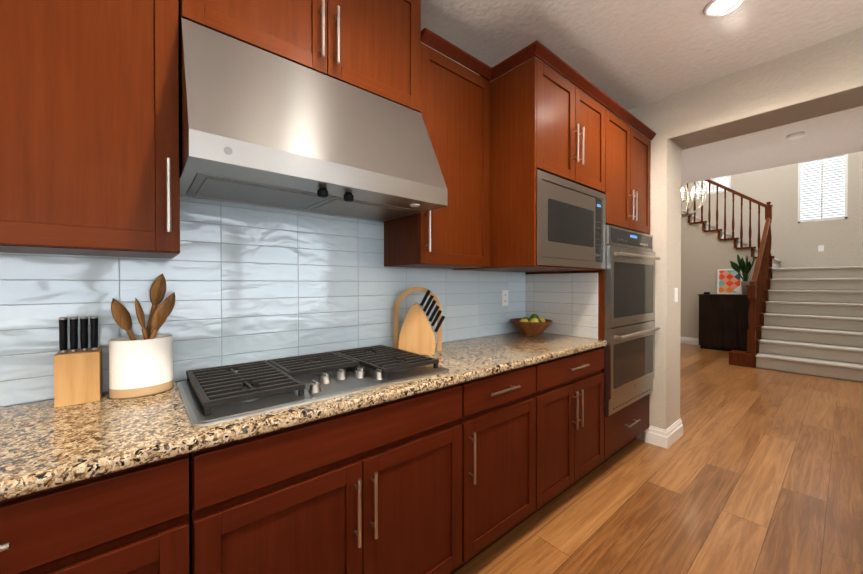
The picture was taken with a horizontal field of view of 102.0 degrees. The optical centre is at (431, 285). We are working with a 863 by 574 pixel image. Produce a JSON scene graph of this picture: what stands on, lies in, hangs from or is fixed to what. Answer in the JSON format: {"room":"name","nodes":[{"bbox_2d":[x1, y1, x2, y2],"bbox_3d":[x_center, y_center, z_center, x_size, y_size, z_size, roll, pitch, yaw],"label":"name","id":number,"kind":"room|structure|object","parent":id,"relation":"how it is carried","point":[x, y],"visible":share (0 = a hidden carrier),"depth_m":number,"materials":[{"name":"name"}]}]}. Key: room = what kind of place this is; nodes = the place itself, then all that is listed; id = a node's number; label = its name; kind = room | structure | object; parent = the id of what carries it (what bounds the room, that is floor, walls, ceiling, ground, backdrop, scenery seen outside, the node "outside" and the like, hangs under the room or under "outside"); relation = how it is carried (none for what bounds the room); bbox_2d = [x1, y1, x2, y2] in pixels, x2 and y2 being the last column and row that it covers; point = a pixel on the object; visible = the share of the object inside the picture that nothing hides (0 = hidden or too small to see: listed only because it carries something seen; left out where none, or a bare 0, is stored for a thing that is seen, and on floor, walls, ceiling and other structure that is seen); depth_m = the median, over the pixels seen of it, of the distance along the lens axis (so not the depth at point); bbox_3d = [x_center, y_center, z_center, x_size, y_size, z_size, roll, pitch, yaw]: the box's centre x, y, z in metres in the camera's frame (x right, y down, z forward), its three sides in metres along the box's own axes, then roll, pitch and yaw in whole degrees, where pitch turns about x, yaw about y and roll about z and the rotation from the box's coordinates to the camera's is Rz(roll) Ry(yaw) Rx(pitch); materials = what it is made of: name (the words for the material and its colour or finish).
{"room":"kitchen","nodes":[
{"label":"kitchen","id":0,"kind":"room"},
{"bbox_2d":[3,42,518,406],"bbox_3d":[-1.100,-0.092,1.312,6.305,2.735,0.150,0,1,-40],"label":"wall","id":1,"kind":"structure","parent":0,"point":[436,343],"depth_m":2.16,"materials":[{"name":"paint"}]},
{"bbox_2d":[501,290,508,306],"bbox_3d":[0.544,0.090,2.580,0.072,0.116,0.007,0,1,-40],"label":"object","id":2,"kind":"structure","parent":1,"relation":"attached to","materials":[{"name":"white plastic"}]},
{"bbox_2d":[421,0,862,183],"bbox_3d":[0.993,-1.608,1.059,9.300,0.300,8.200,0,1,-40],"label":"ceiling","id":3,"kind":"structure","parent":0,"point":[627,55],"depth_m":2.10,"materials":[{"name":"paint"}]},
{"bbox_2d":[703,0,742,16],"bbox_3d":[1.513,-1.456,1.810,0.166,0.010,0.166,0,1,-40],"label":"recessed light","id":4,"kind":"object","parent":3,"relation":"in","point":[719,8],"visible":1,"depth_m":1.83,"materials":[{"name":"white plastic"}]},
{"bbox_2d":[786,132,804,139],"bbox_3d":[3.541,-1.456,3.400,0.124,0.036,0.124,0,1,-40],"label":"smoke detector","id":5,"kind":"object","parent":3,"relation":"attached to","point":[795,135],"visible":1,"depth_m":3.37,"materials":[{"name":"white plastic"}]},
{"bbox_2d":[453,343,862,573],"bbox_3d":[2.545,1.318,2.381,13.350,0.100,8.200,0,1,-40],"label":"floor","id":6,"kind":"structure","parent":0,"point":[750,470],"depth_m":2.12,"materials":[{"name":"brown wood"}]},
{"bbox_2d":[0,0,660,573],"bbox_3d":[-0.216,-0.064,1.495,4.713,2.676,0.702,0,1,-40],"label":"kitchen cabinets","id":7,"kind":"object","parent":6,"relation":"on","point":[290,200],"visible":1,"depth_m":1.27,"materials":[{"name":"brown wood"}]},
{"bbox_2d":[54,316,102,407],"bbox_3d":[-1.118,0.229,1.110,0.098,0.266,0.112,0,1,-40],"label":"knife block","id":8,"kind":"object","parent":7,"relation":"in","point":[77,376],"visible":1,"depth_m":1.08,"materials":[{"name":"brown wood"}]},
{"bbox_2d":[109,273,174,398],"bbox_3d":[-0.985,0.158,1.195,0.176,0.406,0.144,0,1,-40],"label":"utensil crock","id":9,"kind":"object","parent":7,"relation":"in","point":[141,366],"visible":1,"depth_m":1.16,"materials":[{"name":"ceramic"}]},
{"bbox_2d":[172,17,447,222],"bbox_3d":[-0.451,-0.564,1.410,0.920,0.500,0.526,0,1,-40],"label":"range hood","id":10,"kind":"object","parent":7,"relation":"attached to","point":[262,130],"depth_m":1.20,"materials":[{"name":"silver metal"}]},
{"bbox_2d":[176,344,448,427],"bbox_3d":[-0.427,0.336,1.376,0.903,0.049,0.520,0,1,-40],"label":"cooktop","id":11,"kind":"object","parent":7,"relation":"in","point":[220,395],"depth_m":1.22,"materials":[{"name":"metal"}]},
{"bbox_2d":[393,287,444,354],"bbox_3d":[-0.066,0.181,1.868,0.278,0.351,0.117,0,0,-2],"label":"stand","id":12,"kind":"object","parent":7,"relation":"in","point":[416,334],"visible":0.96,"depth_m":1.81,"materials":[{"name":"brown wood"}]},
{"bbox_2d":[510,314,551,335],"bbox_3d":[0.715,0.278,2.517,0.296,0.147,0.296,0,1,-40],"label":"fruit bowl","id":13,"kind":"object","parent":7,"relation":"in","point":[533,325],"visible":1,"depth_m":2.44,"materials":[{"name":"brown wood"}]},
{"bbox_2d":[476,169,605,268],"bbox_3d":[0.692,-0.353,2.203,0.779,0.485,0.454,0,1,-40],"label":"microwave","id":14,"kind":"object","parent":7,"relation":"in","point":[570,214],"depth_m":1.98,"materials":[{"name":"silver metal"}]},
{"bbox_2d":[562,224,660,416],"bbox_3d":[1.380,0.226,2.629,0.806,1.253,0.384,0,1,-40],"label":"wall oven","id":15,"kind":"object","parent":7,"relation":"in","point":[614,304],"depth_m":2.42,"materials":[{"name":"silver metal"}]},
{"bbox_2d":[698,294,749,350],"bbox_3d":[5.704,0.703,6.764,0.400,1.070,0.800,0,1,-40],"label":"cabinet","id":16,"kind":"object","parent":6,"relation":"on","point":[723,323],"visible":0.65,"depth_m":6.64,"materials":[{"name":"brown wood"}]},
{"bbox_2d":[717,269,742,293],"bbox_3d":[5.851,-0.084,6.855,0.068,0.499,0.380,0,1,-40],"label":"picture","id":17,"kind":"object","parent":16,"relation":"on","point":[729,281],"visible":0.85,"depth_m":6.85,"materials":[{"name":"multicoloured paper"}]},
{"bbox_2d":[730,254,754,294],"bbox_3d":[5.792,-0.221,6.510,0.309,0.779,0.376,0,1,-40],"label":"potted plant","id":18,"kind":"object","parent":16,"relation":"on","point":[744,268],"visible":1,"depth_m":6.50,"materials":[{"name":"green plant"}]},
{"bbox_2d":[681,179,862,381],"bbox_3d":[5.626,-0.976,6.603,2.777,4.429,3.432,0,1,-40],"label":"staircase","id":19,"kind":"structure","parent":6,"relation":"on","point":[807,320],"depth_m":5.50,"materials":[{"name":"carpet"}]},
{"bbox_2d":[681,216,756,337],"bbox_3d":[5.256,-1.569,7.717,0.102,5.600,3.080,0,1,-40],"label":"wall","id":20,"kind":"structure","parent":0,"point":[705,256],"depth_m":7.28,"materials":[{"name":"paint"}]},
{"bbox_2d":[680,337,698,344],"bbox_3d":[5.141,1.161,7.780,0.017,0.140,2.864,0,1,-40],"label":"baseboard","id":21,"kind":"structure","parent":20,"relation":"attached to","point":[689,340],"depth_m":7.39,"materials":[{"name":"white wood"}]},
{"bbox_2d":[616,28,862,440],"bbox_3d":[2.534,-0.148,2.170,0.365,2.835,3.506,0,1,-40],"label":"wall","id":22,"kind":"structure","parent":0,"point":[825,68],"depth_m":2.66,"materials":[{"name":"paint"}]},
{"bbox_2d":[645,418,682,448],"bbox_3d":[1.695,1.192,3.179,0.399,0.140,0.895,0,1,-40],"label":"baseboard","id":23,"kind":"structure","parent":22,"relation":"attached to","point":[668,437],"depth_m":2.79,"materials":[{"name":"white wood"}]},
{"bbox_2d":[674,288,677,301],"bbox_3d":[2.012,0.074,2.868,0.072,0.116,0.012,0,1,-40],"label":"light switch","id":24,"kind":"object","parent":22,"relation":"in","point":[675,294],"visible":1,"depth_m":2.86,"materials":[{"name":"white plastic"}]},
{"bbox_2d":[670,86,862,149],"bbox_3d":[2.814,-1.136,1.830,0.339,0.002,2.595,0,1,-40],"label":"soffit","id":25,"kind":"structure","parent":22,"relation":"attached to","point":[841,101],"depth_m":2.38,"materials":[{"name":"paint"}]},
{"bbox_2d":[681,151,862,267],"bbox_3d":[7.643,-1.560,6.475,0.150,5.600,8.350,0,1,-40],"label":"wall","id":26,"kind":"structure","parent":0,"point":[795,243],"depth_m":6.96,"materials":[{"name":"paint"}]},
{"bbox_2d":[696,175,730,195],"bbox_3d":[6.395,-2.626,7.921,0.114,1.090,0.620,0,1,-40],"label":"window","id":27,"kind":"structure","parent":26,"relation":"in","point":[725,181],"depth_m":7.88,"materials":[{"name":"white glass"}]},
{"bbox_2d":[818,245,823,251],"bbox_3d":[7.404,-0.712,6.640,0.012,0.116,0.072,0,1,-40],"label":"light switch","id":28,"kind":"object","parent":26,"relation":"attached to","point":[820,247],"visible":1,"depth_m":6.64,"materials":[{"name":"white plastic"}]},
{"bbox_2d":[798,154,847,222],"bbox_3d":[7.453,-2.022,6.665,0.114,1.580,0.630,0,1,-40],"label":"window","id":29,"kind":"structure","parent":26,"relation":"in","point":[823,189],"depth_m":6.65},
{"bbox_3d":[5.464,-4.418,6.096,4.050,0.120,6.200,0,1,-40],"label":"ceiling","id":30,"kind":"structure","parent":0,"visible":0},
{"bbox_2d":[681,181,707,216],"bbox_3d":[4.535,-2.805,6.320,0.738,3.106,0.738,0,1,-40],"label":"chandelier","id":31,"kind":"object","parent":30,"relation":"hanging from","point":[693,193],"visible":0.4,"depth_m":6.20,"materials":[{"name":"metal"}]}
]}

